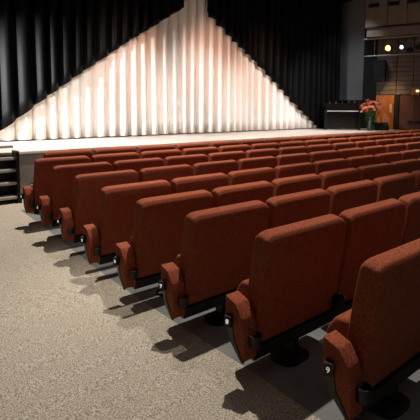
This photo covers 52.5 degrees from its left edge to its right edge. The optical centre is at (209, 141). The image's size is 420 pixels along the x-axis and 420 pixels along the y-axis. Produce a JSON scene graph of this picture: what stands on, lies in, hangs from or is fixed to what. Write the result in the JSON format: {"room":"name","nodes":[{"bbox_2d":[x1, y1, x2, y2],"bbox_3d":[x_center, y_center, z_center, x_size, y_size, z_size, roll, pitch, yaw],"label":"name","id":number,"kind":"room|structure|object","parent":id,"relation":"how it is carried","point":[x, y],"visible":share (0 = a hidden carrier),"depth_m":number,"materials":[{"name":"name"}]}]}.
{"room":"auditorium","nodes":[
{"label":"auditorium","id":0,"kind":"room"},
{"bbox_2d":[0,199,419,419],"bbox_3d":[4.990,1.160,7.473,22.000,0.081,11.250,-3,6,-39],"label":"floor","id":1,"kind":"structure","parent":0,"point":[75,344],"depth_m":2.94,"materials":[{"name":"beige carpet"}]},
{"bbox_2d":[0,145,21,202],"bbox_3d":[-3.923,0.602,7.145,1.340,0.994,0.385,-3,6,-39],"label":"stairs","id":2,"kind":"structure","parent":1,"relation":"on","point":[9,165],"depth_m":7.49,"materials":[{"name":"black metal"}]},
{"bbox_2d":[20,156,89,213],"bbox_3d":[-2.290,0.709,6.338,1.004,0.958,0.353,-3,6,-39],"label":"seat","id":3,"kind":"object","parent":1,"relation":"on","point":[43,167],"visible":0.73,"depth_m":6.08,"materials":[{"name":"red fabric"}]},
{"bbox_2d":[31,149,92,186],"bbox_3d":[-2.471,0.628,7.137,1.004,0.958,0.353,-3,6,-39],"label":"seat","id":4,"kind":"object","parent":1,"relation":"on","point":[83,152],"visible":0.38,"depth_m":7.01,"materials":[{"name":"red fabric"}]},
{"bbox_2d":[36,162,111,226],"bbox_3d":[-1.823,0.775,5.757,1.004,0.958,0.353,-3,6,-39],"label":"seat","id":5,"kind":"object","parent":1,"relation":"on","point":[62,181],"visible":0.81,"depth_m":5.51,"materials":[{"name":"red fabric"}]},
{"bbox_2d":[57,170,137,242],"bbox_3d":[-1.365,0.847,5.204,1.004,0.958,0.353,-3,6,-39],"label":"seat","id":6,"kind":"object","parent":1,"relation":"on","point":[87,187],"visible":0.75,"depth_m":4.97,"materials":[{"name":"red fabric"}]},
{"bbox_2d":[91,152,138,170],"bbox_3d":[-1.585,0.665,6.939,0.850,0.958,0.414,-3,6,-39],"label":"seat","id":7,"kind":"object","parent":1,"relation":"on","point":[110,158],"visible":0.2,"depth_m":6.72,"materials":[{"name":"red fabric"}]},
{"bbox_2d":[94,147,136,154],"bbox_3d":[-1.766,0.584,7.738,0.850,0.958,0.414,-3,6,-39],"label":"seat","id":8,"kind":"object","parent":1,"relation":"on","point":[116,149],"visible":0.24,"depth_m":7.53,"materials":[{"name":"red fabric"}]},
{"bbox_2d":[80,180,170,264],"bbox_3d":[-0.902,0.918,4.581,1.004,0.958,0.353,-3,6,-39],"label":"seat","id":9,"kind":"object","parent":1,"relation":"on","point":[117,203],"visible":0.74,"depth_m":4.35,"materials":[{"name":"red fabric"}]},
{"bbox_2d":[80,236,85,243],"bbox_3d":[-1.273,0.994,4.292,0.046,0.064,0.047,2,5,23],"label":"number plate","id":10,"kind":"object","parent":9,"relation":"attached to","point":[82,239],"depth_m":4.27,"materials":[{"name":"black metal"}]},
{"bbox_2d":[113,157,163,177],"bbox_3d":[-1.118,0.731,6.359,0.850,0.958,0.414,-3,6,-39],"label":"seat","id":11,"kind":"object","parent":1,"relation":"on","point":[137,165],"visible":0.23,"depth_m":6.15,"materials":[{"name":"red fabric"}]},
{"bbox_2d":[137,144,174,158],"bbox_3d":[-1.102,0.545,8.268,0.850,0.958,0.414,-3,6,-39],"label":"seat","id":12,"kind":"object","parent":1,"relation":"on","point":[140,149],"visible":0.19,"depth_m":8.04,"materials":[{"name":"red fabric"}]},
{"bbox_2d":[140,149,181,159],"bbox_3d":[-0.921,0.626,7.469,0.850,0.958,0.414,-3,6,-39],"label":"seat","id":13,"kind":"object","parent":1,"relation":"on","point":[162,154],"visible":0.25,"depth_m":7.26,"materials":[{"name":"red fabric"}]},
{"bbox_2d":[113,190,212,296],"bbox_3d":[-0.440,0.962,3.989,1.004,0.958,0.353,-3,6,-39],"label":"seat","id":14,"kind":"object","parent":1,"relation":"on","point":[156,240],"visible":0.72,"depth_m":3.78,"materials":[{"name":"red fabric"}]},
{"bbox_2d":[113,256,118,264],"bbox_3d":[-0.811,1.038,3.700,0.046,0.064,0.047,2,5,23],"label":"number plate","id":15,"kind":"object","parent":14,"relation":"attached to","point":[115,259],"depth_m":3.68,"materials":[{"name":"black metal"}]},
{"bbox_2d":[138,164,192,183],"bbox_3d":[-0.660,0.803,5.806,0.850,0.958,0.414,-3,6,-39],"label":"seat","id":16,"kind":"object","parent":1,"relation":"on","point":[168,173],"visible":0.27,"depth_m":5.59,"materials":[{"name":"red fabric"}]},
{"bbox_2d":[164,154,207,166],"bbox_3d":[-0.454,0.693,6.888,0.850,0.958,0.414,-3,6,-39],"label":"seat","id":17,"kind":"object","parent":1,"relation":"on","point":[190,160],"visible":0.26,"depth_m":6.68,"materials":[{"name":"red fabric"}]},
{"bbox_2d":[175,142,208,151],"bbox_3d":[-0.438,0.507,8.797,0.850,0.958,0.414,-3,6,-39],"label":"seat","id":18,"kind":"object","parent":1,"relation":"on","point":[180,147],"visible":0.19,"depth_m":8.57,"materials":[{"name":"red fabric"}]},
{"bbox_2d":[170,173,228,193],"bbox_3d":[-0.197,0.875,5.182,0.850,0.958,0.414,-3,6,-39],"label":"seat","id":19,"kind":"object","parent":1,"relation":"on","point":[208,182],"visible":0.25,"depth_m":4.97,"materials":[{"name":"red fabric"}]},
{"bbox_2d":[0,128,400,193],"bbox_3d":[-1.191,0.301,12.271,18.400,0.900,4.250,-3,6,-39],"label":"stage platform","id":20,"kind":"object","parent":1,"relation":"on","point":[29,150],"visible":0.33,"depth_m":10.47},
{"bbox_2d":[324,103,360,129],"bbox_3d":[5.069,-0.951,16.371,1.360,1.015,0.620,1,5,13],"label":"upright piano","id":21,"kind":"object","parent":20,"relation":"on","point":[336,115],"visible":0.94,"depth_m":16.29,"materials":[{"name":"black paint"}]},
{"bbox_2d":[365,110,377,130],"bbox_3d":[5.949,-0.793,15.751,0.466,0.806,0.464,-3,6,-39],"label":"vase","id":22,"kind":"object","parent":20,"relation":"on","point":[370,124],"visible":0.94,"depth_m":15.66,"materials":[{"name":"green glass"}]},
{"bbox_2d":[374,122,388,130],"bbox_3d":[6.485,-0.562,16.109,0.480,0.295,0.370,2,5,16],"label":"stage monitor","id":23,"kind":"object","parent":20,"relation":"on","point":[378,125],"visible":0.99,"depth_m":15.99,"materials":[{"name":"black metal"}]},
{"bbox_2d":[376,122,387,125],"bbox_3d":[6.467,-0.633,16.043,0.420,0.143,0.235,2,5,16],"label":"grille","id":24,"kind":"object","parent":23,"relation":"attached to","point":[377,123],"depth_m":16.05,"materials":[{"name":"black metal"}]},
{"bbox_2d":[182,147,218,155],"bbox_3d":[-0.257,0.588,7.998,0.850,0.958,0.414,-3,6,-39],"label":"seat","id":25,"kind":"object","parent":1,"relation":"on","point":[202,150],"visible":0.28,"depth_m":7.79,"materials":[{"name":"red fabric"}]},
{"bbox_2d":[158,200,268,326],"bbox_3d":[0.021,0.986,3.428,1.004,0.958,0.353,-3,6,-39],"label":"seat","id":26,"kind":"object","parent":1,"relation":"on","point":[217,246],"visible":0.83,"depth_m":3.27,"materials":[{"name":"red fabric"}]},
{"bbox_2d":[158,279,165,290],"bbox_3d":[-0.350,1.061,3.139,0.046,0.064,0.047,2,5,23],"label":"number plate","id":27,"kind":"object","parent":26,"relation":"attached to","point":[162,283],"depth_m":3.12,"materials":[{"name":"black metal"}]},
{"bbox_2d":[192,160,238,175],"bbox_3d":[0.004,0.765,6.335,0.850,0.958,0.414,-3,6,-39],"label":"seat","id":28,"kind":"object","parent":1,"relation":"on","point":[226,166],"visible":0.21,"depth_m":6.12,"materials":[{"name":"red fabric"}]},
{"bbox_2d":[209,140,239,147],"bbox_3d":[0.226,0.469,9.327,0.850,0.958,0.414,-3,6,-39],"label":"seat","id":29,"kind":"object","parent":1,"relation":"on","point":[217,144],"visible":0.18,"depth_m":9.10,"materials":[{"name":"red fabric"}]},
{"bbox_2d":[208,151,245,161],"bbox_3d":[0.210,0.654,7.418,0.850,0.958,0.414,-3,6,-39],"label":"seat","id":30,"kind":"object","parent":1,"relation":"on","point":[233,155],"visible":0.26,"depth_m":7.21,"materials":[{"name":"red fabric"}]},
{"bbox_2d":[218,144,250,151],"bbox_3d":[0.406,0.550,8.528,0.850,0.958,0.414,-3,6,-39],"label":"seat","id":31,"kind":"object","parent":1,"relation":"on","point":[245,147],"visible":0.25,"depth_m":8.33,"materials":[{"name":"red fabric"}]},
{"bbox_2d":[211,181,272,207],"bbox_3d":[0.265,0.918,4.590,0.850,0.958,0.414,-3,6,-39],"label":"seat","id":32,"kind":"object","parent":1,"relation":"on","point":[262,191],"visible":0.23,"depth_m":4.37,"materials":[{"name":"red fabric"}]},
{"bbox_2d":[227,167,275,185],"bbox_3d":[0.467,0.836,5.712,0.850,0.958,0.414,-3,6,-39],"label":"seat","id":33,"kind":"object","parent":1,"relation":"on","point":[268,174],"visible":0.19,"depth_m":5.50,"materials":[{"name":"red fabric"}]},
{"bbox_2d":[239,139,266,145],"bbox_3d":[0.889,0.430,9.856,0.850,0.958,0.414,-3,6,-39],"label":"seat","id":34,"kind":"object","parent":1,"relation":"on","point":[250,142],"visible":0.23,"depth_m":9.63,"materials":[{"name":"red fabric"}]},
{"bbox_2d":[238,156,276,169],"bbox_3d":[0.668,0.726,6.865,0.850,0.958,0.414,-3,6,-39],"label":"seat","id":35,"kind":"object","parent":1,"relation":"on","point":[267,161],"visible":0.23,"depth_m":6.65,"materials":[{"name":"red fabric"}]},
{"bbox_2d":[245,148,278,157],"bbox_3d":[0.874,0.616,7.947,0.850,0.958,0.414,-3,6,-39],"label":"seat","id":36,"kind":"object","parent":1,"relation":"on","point":[273,152],"visible":0.27,"depth_m":7.74,"materials":[{"name":"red fabric"}]},
{"bbox_2d":[251,142,279,149],"bbox_3d":[1.070,0.511,9.057,0.850,0.958,0.414,-3,6,-39],"label":"seat","id":37,"kind":"object","parent":1,"relation":"on","point":[275,145],"visible":0.25,"depth_m":8.85,"materials":[{"name":"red fabric"}]},
{"bbox_2d":[266,137,290,142],"bbox_3d":[1.553,0.392,10.386,0.850,0.958,0.414,-3,6,-39],"label":"seat","id":38,"kind":"object","parent":1,"relation":"on","point":[285,139],"visible":0.25,"depth_m":10.16,"materials":[{"name":"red fabric"}]},
{"bbox_2d":[224,214,345,366],"bbox_3d":[0.483,1.005,2.859,1.004,0.958,0.353,-3,6,-39],"label":"seat","id":39,"kind":"object","parent":1,"relation":"on","point":[289,293],"visible":1,"depth_m":2.72,"materials":[{"name":"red fabric"}]},
{"bbox_2d":[224,313,232,327],"bbox_3d":[0.112,1.080,2.570,0.046,0.064,0.047,2,5,23],"label":"number plate","id":40,"kind":"object","parent":39,"relation":"attached to","point":[228,317],"depth_m":2.55,"materials":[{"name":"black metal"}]},
{"bbox_2d":[279,141,305,147],"bbox_3d":[1.734,0.473,9.587,0.850,0.958,0.414,-3,6,-39],"label":"seat","id":41,"kind":"object","parent":1,"relation":"on","point":[289,143],"visible":0.24,"depth_m":9.38,"materials":[{"name":"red fabric"}]},
{"bbox_2d":[278,146,307,154],"bbox_3d":[1.537,0.578,8.477,0.850,0.958,0.414,-3,6,-39],"label":"seat","id":42,"kind":"object","parent":1,"relation":"on","point":[296,149],"visible":0.22,"depth_m":8.26,"materials":[{"name":"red fabric"}]},
{"bbox_2d":[276,153,310,165],"bbox_3d":[1.332,0.688,7.394,0.850,0.958,0.414,-3,6,-39],"label":"seat","id":43,"kind":"object","parent":1,"relation":"on","point":[287,159],"visible":0.23,"depth_m":7.18,"materials":[{"name":"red fabric"}]},
{"bbox_2d":[274,162,314,178],"bbox_3d":[1.131,0.798,6.241,0.850,0.958,0.414,-3,6,-39],"label":"seat","id":44,"kind":"object","parent":1,"relation":"on","point":[283,171],"visible":0.27,"depth_m":6.02,"materials":[{"name":"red fabric"}]},
{"bbox_2d":[271,174,321,196],"bbox_3d":[0.929,0.880,5.120,0.850,0.958,0.414,-3,6,-39],"label":"seat","id":45,"kind":"object","parent":1,"relation":"on","point":[294,184],"visible":0.23,"depth_m":4.89,"materials":[{"name":"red fabric"}]},
{"bbox_2d":[265,189,329,228],"bbox_3d":[0.726,0.942,4.030,0.850,0.958,0.414,-3,6,-39],"label":"seat","id":46,"kind":"object","parent":1,"relation":"on","point":[286,209],"visible":0.27,"depth_m":3.80,"materials":[{"name":"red fabric"}]},
{"bbox_2d":[290,136,312,140],"bbox_3d":[2.217,0.354,10.915,0.850,0.958,0.414,-3,6,-39],"label":"seat","id":47,"kind":"object","parent":1,"relation":"on","point":[302,138],"visible":0.23,"depth_m":10.71,"materials":[{"name":"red fabric"}]},
{"bbox_2d":[304,139,327,146],"bbox_3d":[2.398,0.435,10.116,0.850,0.958,0.414,-3,6,-39],"label":"seat","id":48,"kind":"object","parent":1,"relation":"on","point":[318,141],"visible":0.23,"depth_m":9.89,"materials":[{"name":"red fabric"}]},
{"bbox_2d":[307,144,333,153],"bbox_3d":[2.201,0.539,9.006,0.850,0.958,0.414,-3,6,-39],"label":"seat","id":49,"kind":"object","parent":1,"relation":"on","point":[320,147],"visible":0.27,"depth_m":8.78,"materials":[{"name":"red fabric"}]},
{"bbox_2d":[312,135,332,139],"bbox_3d":[2.881,0.315,11.445,0.850,0.958,0.414,-3,6,-39],"label":"seat","id":50,"kind":"object","parent":1,"relation":"on","point":[326,137],"visible":0.16,"depth_m":11.25,"materials":[{"name":"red fabric"}]},
{"bbox_2d":[309,150,338,162],"bbox_3d":[1.995,0.650,7.924,0.850,0.958,0.414,-3,6,-39],"label":"seat","id":51,"kind":"object","parent":1,"relation":"on","point":[330,154],"visible":0.22,"depth_m":7.70,"materials":[{"name":"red fabric"}]},
{"bbox_2d":[313,158,348,174],"bbox_3d":[1.795,0.759,6.771,0.850,0.958,0.414,-3,6,-39],"label":"seat","id":52,"kind":"object","parent":1,"relation":"on","point":[333,164],"visible":0.22,"depth_m":6.54,"materials":[{"name":"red fabric"}]},
{"bbox_2d":[327,138,348,143],"bbox_3d":[3.062,0.396,10.646,0.850,0.958,0.414,-3,6,-39],"label":"seat","id":53,"kind":"object","parent":1,"relation":"on","point":[333,140],"visible":0.18,"depth_m":10.43,"materials":[{"name":"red fabric"}]},
{"bbox_2d":[319,168,360,189],"bbox_3d":[1.593,0.842,5.649,0.850,0.958,0.414,-3,6,-39],"label":"seat","id":54,"kind":"object","parent":1,"relation":"on","point":[349,175],"visible":0.27,"depth_m":5.42,"materials":[{"name":"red fabric"}]},
{"bbox_2d":[331,134,350,137],"bbox_3d":[3.545,0.277,11.974,0.850,0.958,0.414,-3,6,-39],"label":"seat","id":55,"kind":"object","parent":1,"relation":"on","point":[335,135],"visible":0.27,"depth_m":11.78,"materials":[{"name":"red fabric"}]},
{"bbox_2d":[332,142,355,150],"bbox_3d":[2.865,0.501,9.536,0.850,0.958,0.414,-3,6,-39],"label":"seat","id":56,"kind":"object","parent":1,"relation":"on","point":[345,145],"visible":0.2,"depth_m":9.31,"materials":[{"name":"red fabric"}]},
{"bbox_2d":[338,147,364,158],"bbox_3d":[2.659,0.611,8.453,0.850,0.958,0.414,-3,6,-39],"label":"seat","id":57,"kind":"object","parent":1,"relation":"on","point":[350,152],"visible":0.25,"depth_m":8.22,"materials":[{"name":"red fabric"}]},
{"bbox_2d":[326,180,377,215],"bbox_3d":[1.390,0.904,4.559,0.850,0.958,0.414,-3,6,-39],"label":"seat","id":58,"kind":"object","parent":1,"relation":"on","point":[346,196],"visible":0.27,"depth_m":4.33,"materials":[{"name":"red fabric"}]},
{"bbox_2d":[348,136,367,141],"bbox_3d":[3.726,0.358,11.175,0.850,0.958,0.414,-3,6,-39],"label":"seat","id":59,"kind":"object","parent":1,"relation":"on","point":[362,138],"visible":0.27,"depth_m":10.95,"materials":[{"name":"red fabric"}]},
{"bbox_2d":[350,133,366,136],"bbox_3d":[4.208,0.239,12.504,0.850,0.958,0.414,-3,6,-39],"label":"seat","id":60,"kind":"object","parent":1,"relation":"on","point":[352,134],"visible":0.21,"depth_m":12.29,"materials":[{"name":"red fabric"}]},
{"bbox_2d":[346,155,376,168],"bbox_3d":[2.458,0.721,7.300,0.850,0.958,0.414,-3,6,-39],"label":"seat","id":61,"kind":"object","parent":1,"relation":"on","point":[356,162],"visible":0.26,"depth_m":7.07,"materials":[{"name":"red fabric"}]},
{"bbox_2d":[354,140,376,147],"bbox_3d":[3.529,0.463,10.065,0.850,0.958,0.414,-3,6,-39],"label":"seat","id":62,"kind":"object","parent":1,"relation":"on","point":[361,144],"visible":0.2,"depth_m":9.83,"materials":[{"name":"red fabric"}]},
{"bbox_2d":[336,198,405,315],"bbox_3d":[1.188,0.961,3.460,0.850,0.958,0.414,-3,6,-39],"label":"seat","id":63,"kind":"object","parent":1,"relation":"on","point":[373,229],"visible":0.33,"depth_m":3.21,"materials":[{"name":"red fabric"}]},
{"bbox_2d":[323,238,419,419],"bbox_3d":[0.960,1.048,2.401,1.004,0.958,0.353,-3,6,-39],"label":"seat","id":64,"kind":"object","parent":1,"relation":"on","point":[372,347],"visible":1,"depth_m":2.16,"materials":[{"name":"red fabric"}]},
{"bbox_2d":[323,358,333,377],"bbox_3d":[0.589,1.124,2.112,0.046,0.064,0.047,2,5,23],"label":"number plate","id":65,"kind":"object","parent":64,"relation":"attached to","point":[328,363],"depth_m":2.10,"materials":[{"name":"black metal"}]},
{"bbox_2d":[366,132,382,135],"bbox_3d":[4.872,0.200,13.033,0.850,0.958,0.414,-3,6,-39],"label":"seat","id":66,"kind":"object","parent":1,"relation":"on","point":[369,133],"visible":0.21,"depth_m":12.80,"materials":[{"name":"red fabric"}]},
{"bbox_2d":[357,163,392,180],"bbox_3d":[2.256,0.803,6.179,0.850,0.958,0.414,-3,6,-39],"label":"seat","id":67,"kind":"object","parent":1,"relation":"on","point":[369,172],"visible":0.21,"depth_m":5.95,"materials":[{"name":"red fabric"}]},
{"bbox_2d":[363,145,386,155],"bbox_3d":[3.323,0.573,8.983,0.850,0.958,0.414,-3,6,-39],"label":"seat","id":68,"kind":"object","parent":1,"relation":"on","point":[371,150],"visible":0.18,"depth_m":8.77,"materials":[{"name":"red fabric"}]},
{"bbox_2d":[366,135,384,140],"bbox_3d":[4.389,0.320,11.705,0.850,0.958,0.414,-3,6,-39],"label":"seat","id":69,"kind":"object","parent":1,"relation":"on","point":[377,137],"visible":0.2,"depth_m":11.49,"materials":[{"name":"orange fabric"}]},
{"bbox_2d":[375,139,394,145],"bbox_3d":[4.193,0.424,10.595,0.850,0.958,0.414,-3,6,-39],"label":"seat","id":70,"kind":"object","parent":1,"relation":"on","point":[383,142],"visible":0.23,"depth_m":10.38,"materials":[{"name":"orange fabric"}]},
{"bbox_2d":[374,152,401,163],"bbox_3d":[3.122,0.683,7.830,0.850,0.958,0.414,-3,6,-39],"label":"seat","id":71,"kind":"object","parent":1,"relation":"on","point":[390,157],"visible":0.2,"depth_m":7.61,"materials":[{"name":"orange fabric"}]},
{"bbox_2d":[381,131,396,135],"bbox_3d":[5.536,0.162,13.563,0.850,0.958,0.414,-3,6,-39],"label":"seat","id":72,"kind":"object","parent":1,"relation":"on","point":[386,132],"visible":0.22,"depth_m":13.34,"materials":[{"name":"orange fabric"}]},
{"bbox_2d":[383,134,399,138],"bbox_3d":[5.053,0.281,12.234,0.850,0.958,0.414,-3,6,-39],"label":"seat","id":73,"kind":"object","parent":1,"relation":"on","point":[391,136],"visible":0.23,"depth_m":12.02,"materials":[{"name":"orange fabric"}]},
{"bbox_2d":[373,173,415,201],"bbox_3d":[2.054,0.865,5.089,0.850,0.958,0.414,-3,6,-39],"label":"seat","id":74,"kind":"object","parent":1,"relation":"on","point":[395,186],"visible":0.29,"depth_m":4.87,"materials":[{"name":"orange fabric"}]},
{"bbox_2d":[385,143,406,152],"bbox_3d":[3.987,0.534,9.512,0.850,0.958,0.414,-3,6,-39],"label":"seat","id":75,"kind":"object","parent":1,"relation":"on","point":[392,147],"visible":0.21,"depth_m":9.30,"materials":[{"name":"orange fabric"}]},
{"bbox_2d":[393,137,410,143],"bbox_3d":[4.856,0.386,11.124,0.850,0.958,0.414,-3,6,-39],"label":"seat","id":76,"kind":"object","parent":1,"relation":"on","point":[397,140],"visible":0.2,"depth_m":10.90,"materials":[{"name":"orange fabric"}]},
{"bbox_2d":[395,130,409,133],"bbox_3d":[6.200,0.124,14.092,0.850,0.958,0.414,-3,6,-39],"label":"seat","id":77,"kind":"object","parent":1,"relation":"on","point":[403,131],"visible":0.21,"depth_m":13.86,"materials":[{"name":"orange fabric"}]},
{"bbox_2d":[390,159,419,174],"bbox_3d":[2.920,0.765,6.708,0.850,0.958,0.414,-3,6,-39],"label":"seat","id":78,"kind":"object","parent":1,"relation":"on","point":[410,165],"visible":0.19,"depth_m":6.48,"materials":[{"name":"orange fabric"}]},
{"bbox_2d":[398,133,413,137],"bbox_3d":[5.717,0.243,12.764,0.850,0.958,0.414,-3,6,-39],"label":"seat","id":79,"kind":"object","parent":1,"relation":"on","point":[405,135],"visible":0.22,"depth_m":12.55,"materials":[{"name":"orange fabric"}]},
{"bbox_2d":[398,191,419,245],"bbox_3d":[1.852,0.923,3.990,0.850,0.958,0.414,-3,6,-39],"label":"seat","id":80,"kind":"object","parent":1,"relation":"on","point":[411,230],"visible":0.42,"depth_m":3.63,"materials":[{"name":"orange fabric"}]},
{"bbox_2d":[399,149,419,160],"bbox_3d":[3.786,0.644,8.359,0.850,0.958,0.414,-3,6,-39],"label":"seat","id":81,"kind":"object","parent":1,"relation":"on","point":[409,154],"visible":0.13,"depth_m":8.11,"materials":[{"name":"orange fabric"}]},
{"bbox_2d":[405,142,419,150],"bbox_3d":[4.651,0.496,10.042,0.850,0.958,0.414,-3,6,-39],"label":"seat","id":82,"kind":"object","parent":1,"relation":"on","point":[412,145],"visible":0.1,"depth_m":9.77,"materials":[{"name":"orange fabric"}]},
{"bbox_2d":[408,130,419,132],"bbox_3d":[6.864,0.085,14.622,0.850,0.958,0.414,-3,6,-39],"label":"seat","id":83,"kind":"object","parent":1,"relation":"on","point":[410,131],"visible":0.17,"depth_m":14.35,"materials":[{"name":"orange fabric"}]},
{"bbox_2d":[410,170,419,192],"bbox_3d":[2.718,0.827,5.618,0.850,0.958,0.414,-3,6,-39],"label":"seat","id":84,"kind":"object","parent":1,"relation":"on","point":[416,174],"visible":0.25,"depth_m":5.22,"materials":[{"name":"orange fabric"}]},
{"bbox_2d":[410,136,419,141],"bbox_3d":[5.520,0.347,11.654,0.850,0.958,0.414,-3,6,-39],"label":"seat","id":85,"kind":"object","parent":1,"relation":"on","point":[413,139],"visible":0.13,"depth_m":11.32,"materials":[{"name":"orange fabric"}]},
{"bbox_2d":[339,0,378,127],"bbox_3d":[5.759,-3.193,18.233,0.200,7.000,3.200,-3,6,-39],"label":"wall","id":86,"kind":"structure","parent":0,"point":[369,87],"depth_m":17.27,"materials":[{"name":"black paint"}]},
{"bbox_2d":[368,3,378,7],"bbox_3d":[6.120,-5.070,15.919,0.380,0.140,0.040,3,5,31],"label":"air vent","id":87,"kind":"object","parent":86,"relation":"attached to","point":[373,4],"visible":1,"depth_m":15.90,"materials":[{"name":"black metal"}]},
{"bbox_2d":[363,41,419,56],"bbox_3d":[9.375,-3.603,14.511,7.946,1.026,0.057,3,5,31],"label":"bar","id":88,"kind":"object","parent":86,"relation":"hanging from","point":[374,55],"visible":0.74,"depth_m":16.14,"materials":[{"name":"silver metal"}]},
{"bbox_2d":[363,34,419,39],"bbox_3d":[9.368,-3.929,14.491,7.967,0.372,0.057,3,5,31],"label":"bar","id":89,"kind":"object","parent":86,"relation":"hanging from","point":[419,34],"visible":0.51,"depth_m":16.00,"materials":[{"name":"silver metal"}]},
{"bbox_2d":[385,38,392,50],"bbox_3d":[6.781,-3.639,16.126,0.291,0.486,0.320,3,5,31],"label":"lamp","id":90,"kind":"object","parent":89,"relation":"hanging from","point":[387,47],"visible":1,"depth_m":16.09,"materials":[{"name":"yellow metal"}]},
{"bbox_2d":[399,37,405,48],"bbox_3d":[7.173,-3.639,15.877,0.206,0.442,0.218,3,5,31],"label":"lamp","id":91,"kind":"object","parent":89,"relation":"hanging from","point":[401,46],"visible":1,"depth_m":15.84,"materials":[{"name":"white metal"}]},
{"bbox_2d":[406,37,413,52],"bbox_3d":[7.399,-3.547,15.750,0.242,0.604,0.261,3,5,31],"label":"lamp","id":92,"kind":"object","parent":89,"relation":"hanging from","point":[409,50],"visible":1,"depth_m":15.73,"materials":[{"name":"black metal"}]},
{"bbox_2d":[416,37,419,49],"bbox_3d":[7.652,-3.587,15.592,0.242,0.497,0.262,3,5,31],"label":"lamp","id":93,"kind":"object","parent":89,"relation":"hanging from","point":[417,45],"visible":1,"depth_m":15.58,"materials":[{"name":"black metal"}]},
{"bbox_2d":[365,0,419,29],"bbox_3d":[10.328,-5.203,13.919,9.851,2.268,0.950,3,5,31],"label":"trim","id":94,"kind":"structure","parent":86,"relation":"attached to","point":[404,13],"depth_m":15.65,"materials":[{"name":"brown wood"}]},
{"bbox_2d":[367,24,419,37],"bbox_3d":[10.213,-3.901,13.795,9.800,0.310,0.250,3,5,31],"label":"trim","id":95,"kind":"structure","parent":94,"relation":"attached to","point":[408,29],"depth_m":15.74,"materials":[{"name":"brown wood"}]},
{"bbox_2d":[365,22,419,28],"bbox_3d":[10.088,-4.064,13.623,9.851,0.051,0.074,3,5,31],"label":"trim","id":96,"kind":"structure","parent":86,"relation":"attached to","point":[419,22],"depth_m":15.68,"materials":[{"name":"black metal"}]},
{"bbox_2d":[388,1,399,5],"bbox_3d":[6.713,-5.029,15.560,0.380,0.140,0.040,3,5,31],"label":"air vent","id":97,"kind":"object","parent":86,"relation":"attached to","point":[393,3],"visible":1,"depth_m":15.55,"materials":[{"name":"black metal"}]},
{"bbox_2d":[407,0,418,3],"bbox_3d":[7.252,-5.012,15.232,0.380,0.140,0.040,3,5,31],"label":"air vent","id":98,"kind":"object","parent":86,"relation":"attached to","point":[408,1],"visible":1,"depth_m":15.23,"materials":[{"name":"black metal"}]},
{"bbox_2d":[377,37,419,129],"bbox_3d":[10.803,-2.829,14.573,9.503,7.100,0.250,3,5,31],"label":"wall","id":99,"kind":"structure","parent":0,"point":[396,85],"depth_m":16.55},
{"bbox_2d":[373,59,386,81],"bbox_3d":[6.648,-2.733,16.640,0.400,0.840,0.465,3,5,31],"label":"loudspeaker","id":100,"kind":"object","parent":99,"relation":"attached to","point":[380,66],"visible":1,"depth_m":16.45,"materials":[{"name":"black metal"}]},
{"bbox_2d":[374,60,383,80],"bbox_3d":[6.531,-2.719,16.448,0.340,0.780,0.015,3,5,31],"label":"grille","id":101,"kind":"object","parent":100,"relation":"attached to","point":[379,65],"depth_m":16.44,"materials":[{"name":"black metal"}]},
{"bbox_2d":[375,95,393,129],"bbox_3d":[6.921,-0.707,16.926,0.676,2.220,0.055,3,5,31],"label":"door","id":102,"kind":"structure","parent":99,"relation":"in","point":[387,106],"depth_m":16.83,"materials":[{"name":"brown wood"}]},
{"bbox_2d":[393,95,398,129],"bbox_3d":[7.267,-0.686,16.678,0.174,2.260,0.120,3,5,31],"label":"trim","id":103,"kind":"structure","parent":99,"relation":"attached to","point":[396,97],"depth_m":16.59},
{"bbox_2d":[376,34,419,94],"bbox_3d":[9.587,-2.934,15.131,6.886,2.474,0.050,3,5,31],"label":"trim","id":104,"kind":"structure","parent":99,"relation":"attached to","point":[406,86],"depth_m":16.48,"materials":[{"name":"brown wood"}]},
{"bbox_2d":[399,95,414,130],"bbox_3d":[7.585,-0.664,16.490,0.516,2.210,0.112,3,5,31],"label":"door","id":105,"kind":"structure","parent":99,"relation":"in","point":[406,110],"depth_m":16.46,"materials":[{"name":"red wood"}]},
{"bbox_2d":[411,88,419,94],"bbox_3d":[7.930,-1.890,16.141,0.570,0.280,0.090,3,5,31],"label":"lamp","id":106,"kind":"object","parent":99,"relation":"attached to","point":[414,91],"visible":1,"depth_m":16.21,"materials":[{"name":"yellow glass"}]},
{"bbox_2d":[414,95,419,129],"bbox_3d":[8.039,-0.640,16.215,0.516,2.210,0.112,3,5,31],"label":"door","id":107,"kind":"structure","parent":99,"relation":"in","point":[417,97],"depth_m":16.27,"materials":[{"name":"red wood"}]},
{"bbox_3d":[-1.238,-2.910,14.826,22.200,7.100,0.200,-3,6,-39],"label":"wall","id":108,"kind":"structure","parent":0,"visible":0},
{"bbox_2d":[0,0,183,130],"bbox_3d":[-3.747,-2.709,10.334,7.685,5.320,0.289,-3,6,-39],"label":"drape","id":109,"kind":"object","parent":108,"relation":"hanging from","point":[45,44],"visible":1,"depth_m":10.29,"materials":[{"name":"fabric"}]},
{"bbox_2d":[0,0,316,140],"bbox_3d":[-0.906,-2.915,12.811,14.409,5.371,0.280,-3,6,-39],"label":"curtain","id":110,"kind":"object","parent":108,"relation":"hanging from","point":[182,74],"visible":0.61,"depth_m":12.66,"materials":[{"name":"white fabric"}]},
{"bbox_2d":[207,0,341,127],"bbox_3d":[2.573,-3.075,15.387,6.932,5.320,0.283,-3,6,-39],"label":"drape","id":111,"kind":"object","parent":108,"relation":"hanging from","point":[297,43],"visible":0.97,"depth_m":15.76,"materials":[{"name":"fabric"}]},
{"bbox_2d":[339,0,365,99],"bbox_3d":[5.909,-3.760,17.731,0.060,4.089,1.119,-3,6,-39],"label":"panel","id":112,"kind":"object","parent":108,"relation":"hanging from","point":[353,13],"visible":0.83,"depth_m":17.68,"materials":[{"name":"grey paint"}]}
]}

